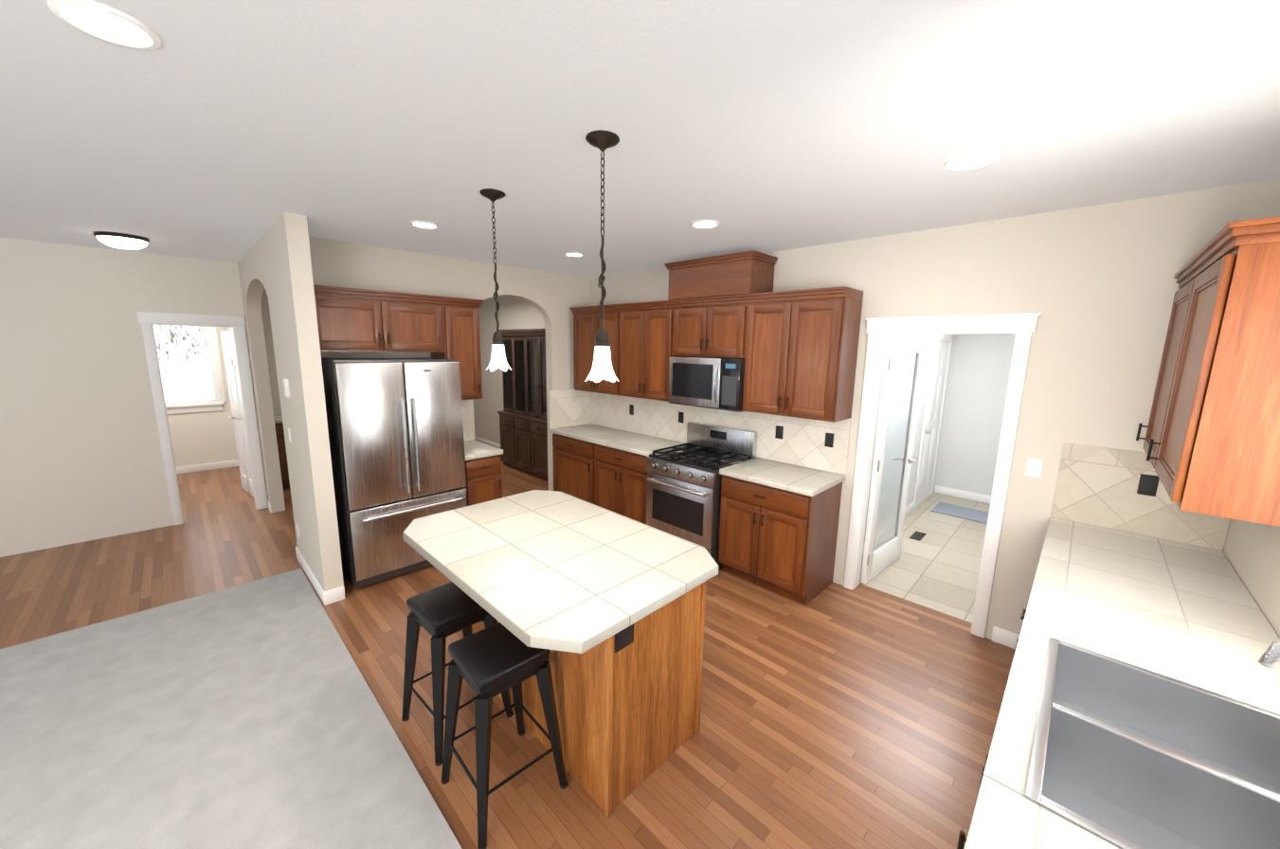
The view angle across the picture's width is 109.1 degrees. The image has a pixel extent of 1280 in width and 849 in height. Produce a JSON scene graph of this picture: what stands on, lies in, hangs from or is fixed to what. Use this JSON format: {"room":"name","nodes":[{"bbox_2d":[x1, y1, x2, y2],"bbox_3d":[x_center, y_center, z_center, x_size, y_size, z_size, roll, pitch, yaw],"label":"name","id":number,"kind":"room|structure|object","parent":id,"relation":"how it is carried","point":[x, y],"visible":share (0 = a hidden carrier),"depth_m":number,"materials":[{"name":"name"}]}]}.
{"room":"kitchen","nodes":[
{"label":"kitchen","id":0,"kind":"room"},
{"bbox_2d":[0,237,268,557],"bbox_3d":[-5.851,-0.157,3.657,0.120,2.740,4.230,10,13,44],"label":"wall","id":1,"kind":"structure","parent":0,"point":[81,456],"depth_m":4.24,"materials":[{"name":"beige paint"}]},
{"bbox_2d":[136,311,268,524],"bbox_3d":[-4.654,-0.068,4.912,0.168,2.180,0.792,10,13,44],"label":"door frame","id":2,"kind":"structure","parent":1,"relation":"attached to","point":[148,320],"depth_m":4.76,"materials":[{"name":"white wood"}]},
{"bbox_2d":[220,330,253,497],"bbox_3d":[-4.907,-0.117,5.606,0.767,2.025,0.146,9,12,38],"label":"door","id":3,"kind":"structure","parent":2,"relation":"attached to","point":[230,362],"depth_m":5.64,"materials":[{"name":"white wood"}]},
{"bbox_2d":[167,326,237,467],"bbox_3d":[-7.683,-0.489,5.429,0.120,2.740,4.230,10,13,44],"label":"wall","id":4,"kind":"structure","parent":0,"point":[203,438],"depth_m":6.75,"materials":[{"name":"beige paint"}]},
{"bbox_2d":[153,324,226,414],"bbox_3d":[-6.575,-0.889,6.449,0.150,1.460,0.950,10,13,44],"label":"window","id":5,"kind":"structure","parent":4,"relation":"in","point":[190,368],"depth_m":6.57,"materials":[{"name":"white glass"}]},
{"bbox_2d":[176,459,238,474],"bbox_3d":[-7.584,0.808,5.671,0.022,0.105,4.030,10,13,44],"label":"baseboard","id":6,"kind":"structure","parent":4,"relation":"attached to","point":[228,463],"depth_m":6.80,"materials":[{"name":"white"}]},
{"bbox_2d":[261,288,280,407],"bbox_3d":[-4.611,-0.642,6.619,0.120,2.740,1.550,10,13,44],"label":"wall","id":7,"kind":"structure","parent":0,"point":[270,351],"depth_m":6.11,"materials":[{"name":"beige paint"}]},
{"bbox_2d":[225,212,343,591],"bbox_3d":[-4.234,-0.377,5.100,5.520,2.740,0.120,10,13,44],"label":"wall","id":8,"kind":"structure","parent":0,"point":[275,261],"depth_m":3.37,"materials":[{"name":"beige paint"}]},
{"bbox_2d":[283,378,290,396],"bbox_3d":[-2.710,-0.282,3.495,0.090,0.140,0.028,10,13,44],"label":"light switch","id":9,"kind":"object","parent":8,"relation":"attached to","point":[286,387],"depth_m":3.47,"materials":[{"name":"white plastic"}]},
{"bbox_2d":[288,427,291,442],"bbox_3d":[-2.848,0.087,3.704,0.070,0.115,0.006,10,13,44],"label":"electrical outlet","id":10,"kind":"object","parent":8,"relation":"attached to","point":[289,433],"depth_m":3.69,"materials":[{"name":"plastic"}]},
{"bbox_2d":[295,546,331,605],"bbox_3d":[-2.700,1.217,3.740,1.074,0.105,0.034,10,13,44],"label":"baseboard","id":11,"kind":"structure","parent":8,"relation":"attached to","point":[325,596],"depth_m":3.58,"materials":[{"name":"white wood"}]},
{"bbox_2d":[308,235,589,490],"bbox_3d":[-1.725,-0.287,4.811,0.120,2.740,2.970,10,13,44],"label":"wall","id":12,"kind":"structure","parent":0,"point":[552,298],"depth_m":4.46,"materials":[{"name":"beige paint"}]},
{"bbox_2d":[313,288,450,353],"bbox_3d":[-2.227,-0.839,3.842,0.347,0.448,1.010,10,13,44],"label":"upper cabinet","id":13,"kind":"object","parent":12,"relation":"attached to","point":[355,320],"depth_m":3.70,"materials":[{"name":"brown wood"}]},
{"bbox_2d":[431,300,482,402],"bbox_3d":[-1.758,-0.693,4.355,0.347,0.894,0.340,10,13,44],"label":"upper cabinet","id":14,"kind":"object","parent":12,"relation":"attached to","point":[462,318],"depth_m":4.25,"materials":[{"name":"brown wood"}]},
{"bbox_2d":[0,461,1014,848],"bbox_3d":[-3.056,1.372,3.404,10.250,0.100,7.460,10,13,44],"label":"floor","id":15,"kind":"structure","parent":0,"point":[834,715],"depth_m":2.55,"materials":[{"name":"brown wood"}]},
{"bbox_2d":[0,568,462,848],"bbox_3d":[-2.458,1.809,0.564,5.370,0.012,4.200,10,13,44],"label":"floor carpet","id":16,"kind":"object","parent":15,"relation":"on","point":[249,715],"visible":1,"depth_m":2.21,"materials":[{"name":"grey carpet"}]},
{"bbox_2d":[272,406,289,488],"bbox_3d":[-4.425,-0.276,6.330,0.634,2.120,1.197,10,13,44],"label":"pantry cabinet","id":17,"kind":"object","parent":15,"relation":"on","point":[280,441],"visible":0.15,"depth_m":5.88,"materials":[{"name":"brown wood"}]},
{"bbox_2d":[321,358,467,588],"bbox_3d":[-2.080,0.342,3.914,0.752,1.790,0.906,10,13,44],"label":"refrigerator","id":18,"kind":"object","parent":15,"relation":"on","point":[395,429],"visible":0.88,"depth_m":3.60,"materials":[{"name":"grey metal"}]},
{"bbox_2d":[401,581,512,766],"bbox_3d":[-0.946,1.196,2.325,0.410,0.682,0.410,9,13,41],"label":"bar stool","id":19,"kind":"object","parent":15,"relation":"on","point":[440,614],"visible":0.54,"depth_m":2.20,"materials":[{"name":"black metal"}]},
{"bbox_2d":[464,455,502,505],"bbox_3d":[-1.672,0.704,4.510,0.607,0.891,0.365,10,13,44],"label":"base cabinet","id":20,"kind":"object","parent":15,"relation":"on","point":[483,477],"depth_m":4.26,"materials":[{"name":"brown wood"}]},
{"bbox_2d":[464,440,503,459],"bbox_3d":[-1.658,0.242,4.430,0.622,0.043,0.378,10,13,44],"label":"countertop","id":21,"kind":"structure","parent":20,"relation":"on","point":[473,449],"depth_m":4.31,"materials":[{"name":"beige tile"}]},
{"bbox_2d":[441,622,567,848],"bbox_3d":[-0.599,1.262,1.971,0.410,0.682,0.410,-8,13,-43],"label":"bar stool","id":22,"kind":"object","parent":15,"relation":"on","point":[488,664],"visible":0.9,"depth_m":1.88,"materials":[{"name":"black metal"}]},
{"bbox_2d":[497,327,548,481],"bbox_3d":[-1.572,-0.342,6.903,1.510,2.150,0.545,10,13,44],"label":"china hutch","id":23,"kind":"object","parent":15,"relation":"on","point":[523,426],"visible":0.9,"depth_m":6.75,"materials":[{"name":"brown wood"}]},
{"bbox_2d":[420,554,705,818],"bbox_3d":[-0.459,1.079,2.428,1.363,0.890,0.910,10,13,44],"label":"kitchen island","id":24,"kind":"object","parent":15,"relation":"on","point":[625,706],"depth_m":1.99,"materials":[{"name":"brown wood"}]},
{"bbox_2d":[402,489,718,671],"bbox_3d":[-0.464,0.617,2.355,1.536,0.046,1.020,10,13,44],"label":"island countertop","id":25,"kind":"structure","parent":24,"relation":"on","point":[566,574],"depth_m":2.09,"materials":[{"name":"beige tile"}]},
{"bbox_2d":[552,434,595,504],"bbox_3d":[-0.556,0.561,5.455,0.848,0.890,0.597,10,13,44],"label":"base cabinet","id":26,"kind":"object","parent":15,"relation":"on","point":[574,460],"depth_m":5.22,"materials":[{"name":"brown wood"}]},
{"bbox_2d":[595,446,648,524],"bbox_3d":[-0.029,0.657,4.945,0.923,0.890,0.597,10,13,44],"label":"base cabinet","id":27,"kind":"object","parent":15,"relation":"on","point":[604,467],"depth_m":4.67,"materials":[{"name":"brown wood"}]},
{"bbox_2d":[550,423,686,457],"bbox_3d":[-0.276,0.150,5.105,1.643,0.044,0.612,10,13,44],"label":"countertop","id":28,"kind":"structure","parent":27,"relation":"on","point":[633,442],"depth_m":4.96,"materials":[{"name":"beige tile"}]},
{"bbox_2d":[646,421,757,567],"bbox_3d":[0.542,0.634,4.281,0.770,1.175,0.718,10,13,44],"label":"range","id":29,"kind":"object","parent":15,"relation":"on","point":[683,494],"visible":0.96,"depth_m":4.11,"materials":[{"name":"grey metal"}]},
{"bbox_2d":[718,457,846,605],"bbox_3d":[1.140,0.850,3.791,0.800,0.935,0.632,10,13,44],"label":"base cabinet","id":30,"kind":"object","parent":15,"relation":"on","point":[778,527],"visible":1,"depth_m":3.57,"materials":[{"name":"brown wood"}]},
{"bbox_2d":[956,516,1279,848],"bbox_3d":[1.531,1.057,1.401,0.682,1.341,3.497,10,13,44],"label":"countertop","id":31,"kind":"structure","parent":15,"relation":"on","point":[1140,708],"depth_m":1.37,"materials":[{"name":"white tile"}]},
{"bbox_2d":[473,295,545,444],"bbox_3d":[-2.093,-0.808,7.828,4.700,2.740,0.120,10,13,44],"label":"wall","id":32,"kind":"structure","parent":0,"point":[514,313],"depth_m":8.28,"materials":[{"name":"beige paint"}]},
{"bbox_2d":[474,436,500,449],"bbox_3d":[-2.115,0.507,7.958,4.550,0.105,0.013,10,13,44],"label":"backsplash","id":33,"kind":"structure","parent":32,"relation":"attached to","point":[479,440],"depth_m":8.70,"materials":[{"name":"white tile"}]},
{"bbox_2d":[0,0,1279,297],"bbox_3d":[-2.821,-1.456,3.117,10.250,0.100,8.000,10,13,44],"label":"ceiling","id":34,"kind":"structure","parent":0,"point":[231,131],"depth_m":1.66,"materials":[{"name":"grey paint"}]},
{"bbox_2d":[47,0,161,50],"bbox_3d":[-1.402,-1.051,1.200,0.196,0.010,0.196,10,13,44],"label":"recessed light","id":35,"kind":"object","parent":34,"relation":"in","point":[103,22],"visible":1,"depth_m":1.19,"materials":[{"name":"white"}]},
{"bbox_2d":[93,231,149,250],"bbox_3d":[-4.188,-1.476,3.694,0.306,0.100,0.306,10,13,44],"label":"flush light","id":36,"kind":"object","parent":34,"relation":"attached to","point":[117,240],"visible":1,"depth_m":3.62,"materials":[{"name":"white glass"}]},
{"bbox_2d":[408,220,439,229],"bbox_3d":[-1.504,-1.390,3.179,0.196,0.010,0.196,10,13,44],"label":"recessed light","id":37,"kind":"object","parent":34,"relation":"in","point":[424,225],"visible":0.98,"depth_m":3.17,"materials":[{"name":"white"}]},
{"bbox_2d":[479,188,510,371],"bbox_3d":[-0.812,-0.789,2.570,0.150,0.968,0.136,10,13,44],"label":"pendant light","id":38,"kind":"object","parent":34,"relation":"hanging from","point":[498,356],"visible":1,"depth_m":2.59,"materials":[{"name":"white glass"}]},
{"bbox_2d":[563,252,585,256],"bbox_3d":[-0.592,-1.536,4.123,0.196,0.010,0.196,10,13,44],"label":"recessed light","id":39,"kind":"object","parent":34,"relation":"in","point":[573,254],"visible":0.94,"depth_m":4.12,"materials":[{"name":"white"}]},
{"bbox_2d":[585,129,619,382],"bbox_3d":[-0.156,-0.663,1.894,0.150,0.968,0.136,10,13,44],"label":"pendant light","id":40,"kind":"object","parent":34,"relation":"hanging from","point":[602,140],"visible":1,"depth_m":1.91,"materials":[{"name":"white glass"}]},
{"bbox_2d":[690,219,720,228],"bbox_3d":[0.435,-1.336,3.047,0.196,0.010,0.196,10,13,44],"label":"recessed light","id":41,"kind":"object","parent":34,"relation":"in","point":[705,224],"visible":1,"depth_m":3.04,"materials":[{"name":"white"}]},
{"bbox_2d":[944,150,1000,170],"bbox_3d":[1.434,-1.136,1.970,0.196,0.010,0.196,10,13,44],"label":"recessed light","id":42,"kind":"object","parent":34,"relation":"in","point":[972,160],"visible":0.96,"depth_m":1.96,"materials":[{"name":"white"}]},
{"bbox_2d":[864,334,933,541],"bbox_3d":[2.896,-0.094,5.012,0.120,2.440,3.510,10,13,44],"label":"wall","id":43,"kind":"structure","parent":0,"point":[921,411],"depth_m":5.27,"materials":[{"name":"white paint"}]},
{"bbox_2d":[862,502,914,554],"bbox_3d":[2.530,1.127,4.765,0.013,0.105,2.335,10,13,44],"label":"baseboard","id":44,"kind":"structure","parent":43,"relation":"attached to","point":[910,508],"depth_m":5.44,"materials":[{"name":"white"}]},
{"bbox_2d":[913,334,954,509],"bbox_3d":[3.715,-0.052,5.736,0.060,2.140,0.950,10,13,44],"label":"door","id":45,"kind":"structure","parent":43,"relation":"in","point":[940,359],"depth_m":5.70,"materials":[{"name":"white wood"}]},
{"bbox_2d":[859,492,990,622],"bbox_3d":[3.324,1.237,4.805,1.120,0.100,3.490,10,13,44],"label":"floor","id":46,"kind":"structure","parent":0,"point":[937,567],"depth_m":4.22,"materials":[{"name":"beige tile"}]},
{"bbox_2d":[909,531,926,540],"bbox_3d":[2.936,1.176,4.813,0.100,0.006,0.250,10,13,44],"label":"floor vent","id":47,"kind":"object","parent":46,"relation":"in","point":[917,535],"visible":1,"depth_m":4.80,"materials":[{"name":"brown metal"}]},
{"bbox_2d":[930,502,988,523],"bbox_3d":[3.941,1.071,5.506,0.650,0.012,0.460,10,13,44],"label":"door mat","id":48,"kind":"object","parent":46,"relation":"on","point":[968,513],"visible":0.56,"depth_m":5.52,"materials":[{"name":"grey"}]},
{"bbox_2d":[589,179,1279,639],"bbox_3d":[1.240,-0.114,4.080,5.400,2.740,0.120,10,13,44],"label":"wall","id":49,"kind":"structure","parent":0,"point":[1097,287],"depth_m":2.75,"materials":[{"name":"beige paint"}]},
{"bbox_2d":[571,306,622,396],"bbox_3d":[-0.367,-0.830,5.219,0.873,0.919,0.343,10,13,44],"label":"upper cabinet","id":50,"kind":"object","parent":49,"relation":"attached to","point":[586,323],"depth_m":5.12,"materials":[{"name":"brown wood"}]},
{"bbox_2d":[629,404,633,414],"bbox_3d":[-0.098,-0.170,5.296,0.070,0.115,0.006,10,13,44],"label":"electrical outlet","id":51,"kind":"object","parent":49,"relation":"attached to","point":[631,407],"depth_m":5.29,"materials":[{"name":"black plastic"}]},
{"bbox_2d":[622,303,671,401],"bbox_3d":[0.130,-0.740,4.739,0.813,0.919,0.343,10,13,44],"label":"upper cabinet","id":52,"kind":"object","parent":49,"relation":"attached to","point":[646,327],"depth_m":4.56,"materials":[{"name":"brown wood"}]},
{"bbox_2d":[678,411,684,423],"bbox_3d":[0.430,-0.075,4.786,0.070,0.115,0.006,10,13,44],"label":"electrical outlet","id":53,"kind":"object","parent":49,"relation":"attached to","point":[680,414],"depth_m":4.78,"materials":[{"name":"black plastic"}]},
{"bbox_2d":[671,295,747,358],"bbox_3d":[0.705,-0.856,4.149,0.790,0.474,0.343,10,13,44],"label":"upper cabinet","id":54,"kind":"object","parent":49,"relation":"attached to","point":[708,328],"depth_m":4.00,"materials":[{"name":"brown wood"}]},
{"bbox_2d":[668,356,744,412],"bbox_3d":[0.671,-0.391,4.200,0.780,0.443,0.419,10,13,44],"label":"microwave","id":55,"kind":"object","parent":54,"relation":"attached to","point":[715,383],"visible":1,"depth_m":4.04,"materials":[{"name":"grey metal"}]},
{"bbox_2d":[667,253,775,303],"bbox_3d":[0.704,-1.275,4.069,0.870,0.290,0.365,10,13,44],"label":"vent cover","id":56,"kind":"object","parent":49,"relation":"attached to","point":[739,276],"depth_m":3.85,"materials":[{"name":"brown wood"}]},
{"bbox_2d":[775,425,783,439],"bbox_3d":[1.228,0.070,4.014,0.070,0.115,0.006,10,13,44],"label":"electrical outlet","id":57,"kind":"object","parent":49,"relation":"attached to","point":[779,429],"depth_m":4.01,"materials":[{"name":"black plastic"}]},
{"bbox_2d":[741,291,863,422],"bbox_3d":[1.263,-0.535,3.643,0.785,0.919,0.343,10,13,44],"label":"upper cabinet","id":58,"kind":"object","parent":49,"relation":"attached to","point":[797,350],"depth_m":3.46,"materials":[{"name":"brown wood"}]},
{"bbox_2d":[824,432,834,447],"bbox_3d":[1.542,0.127,3.711,0.070,0.115,0.006,10,13,44],"label":"electrical outlet","id":59,"kind":"object","parent":49,"relation":"attached to","point":[829,437],"depth_m":3.71,"materials":[{"name":"black plastic"}]},
{"bbox_2d":[548,388,1230,550],"bbox_3d":[0.967,0.125,3.863,5.125,0.462,0.619,10,13,44],"label":"backsplash","id":60,"kind":"structure","parent":49,"relation":"attached to","point":[1097,485],"depth_m":3.61,"materials":[{"name":"tile"}]},
{"bbox_2d":[860,336,926,583],"bbox_3d":[2.168,0.291,3.894,0.787,2.025,0.146,-8,13,-41],"label":"door","id":61,"kind":"structure","parent":49,"relation":"in","point":[903,363],"depth_m":3.85,"materials":[{"name":"white"}]},
{"bbox_2d":[843,312,1042,637],"bbox_3d":[2.084,0.323,3.308,1.000,2.165,0.184,10,13,44],"label":"door frame","id":62,"kind":"structure","parent":49,"relation":"attached to","point":[1021,327],"depth_m":3.09,"materials":[{"name":"white wood"}]},
{"bbox_2d":[992,626,1001,633],"bbox_3d":[3.676,1.213,4.369,0.023,0.105,3.365,10,13,44],"label":"baseboard","id":63,"kind":"structure","parent":49,"relation":"attached to","point":[996,629],"depth_m":3.06,"materials":[{"name":"white"}]},
{"bbox_2d":[1025,457,1043,477],"bbox_3d":[2.456,0.270,2.841,0.070,0.115,0.006,10,13,44],"label":"light switch","id":64,"kind":"object","parent":49,"relation":"attached to","point":[1034,465],"depth_m":2.84,"materials":[{"name":"white plastic"}]},
{"bbox_2d":[1136,473,1159,496],"bbox_3d":[2.790,0.333,2.501,0.070,0.115,0.006,10,13,44],"label":"electrical outlet","id":65,"kind":"object","parent":49,"relation":"attached to","point":[1147,484],"depth_m":2.50,"materials":[{"name":"black plastic"}]},
{"bbox_2d":[933,334,1015,495],"bbox_3d":[4.526,-0.198,5.779,1.360,2.440,0.120,10,13,44],"label":"wall","id":66,"kind":"structure","parent":0,"point":[978,380],"depth_m":5.90,"materials":[{"name":"white paint"}]},
{"bbox_2d":[934,485,991,504],"bbox_3d":[4.457,0.959,5.931,1.071,0.105,0.014,10,13,44],"label":"baseboard","id":67,"kind":"structure","parent":66,"relation":"attached to","point":[976,496],"depth_m":6.07,"materials":[{"name":"white"}]},
{"bbox_2d":[1222,518,1279,638],"bbox_3d":[0.535,0.621,-0.298,0.120,2.740,7.440,10,13,44],"label":"wall","id":68,"kind":"structure","parent":0,"point":[1251,550],"depth_m":1.91,"materials":[{"name":"beige paint"}]},
{"bbox_2d":[1147,227,1279,526],"bbox_3d":[2.227,-0.166,1.645,0.342,0.894,0.724,10,13,44],"label":"upper cabinet","id":69,"kind":"object","parent":68,"relation":"attached to","point":[1212,443],"depth_m":1.47,"materials":[{"name":"brown wood"}]},
{"bbox_2d":[1139,269,1189,460],"bbox_3d":[2.637,-0.230,2.057,0.342,0.894,0.739,10,13,44],"label":"upper cabinet","id":70,"kind":"object","parent":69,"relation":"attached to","point":[1176,310],"depth_m":2.34,"materials":[{"name":"brown wood"}]}
]}

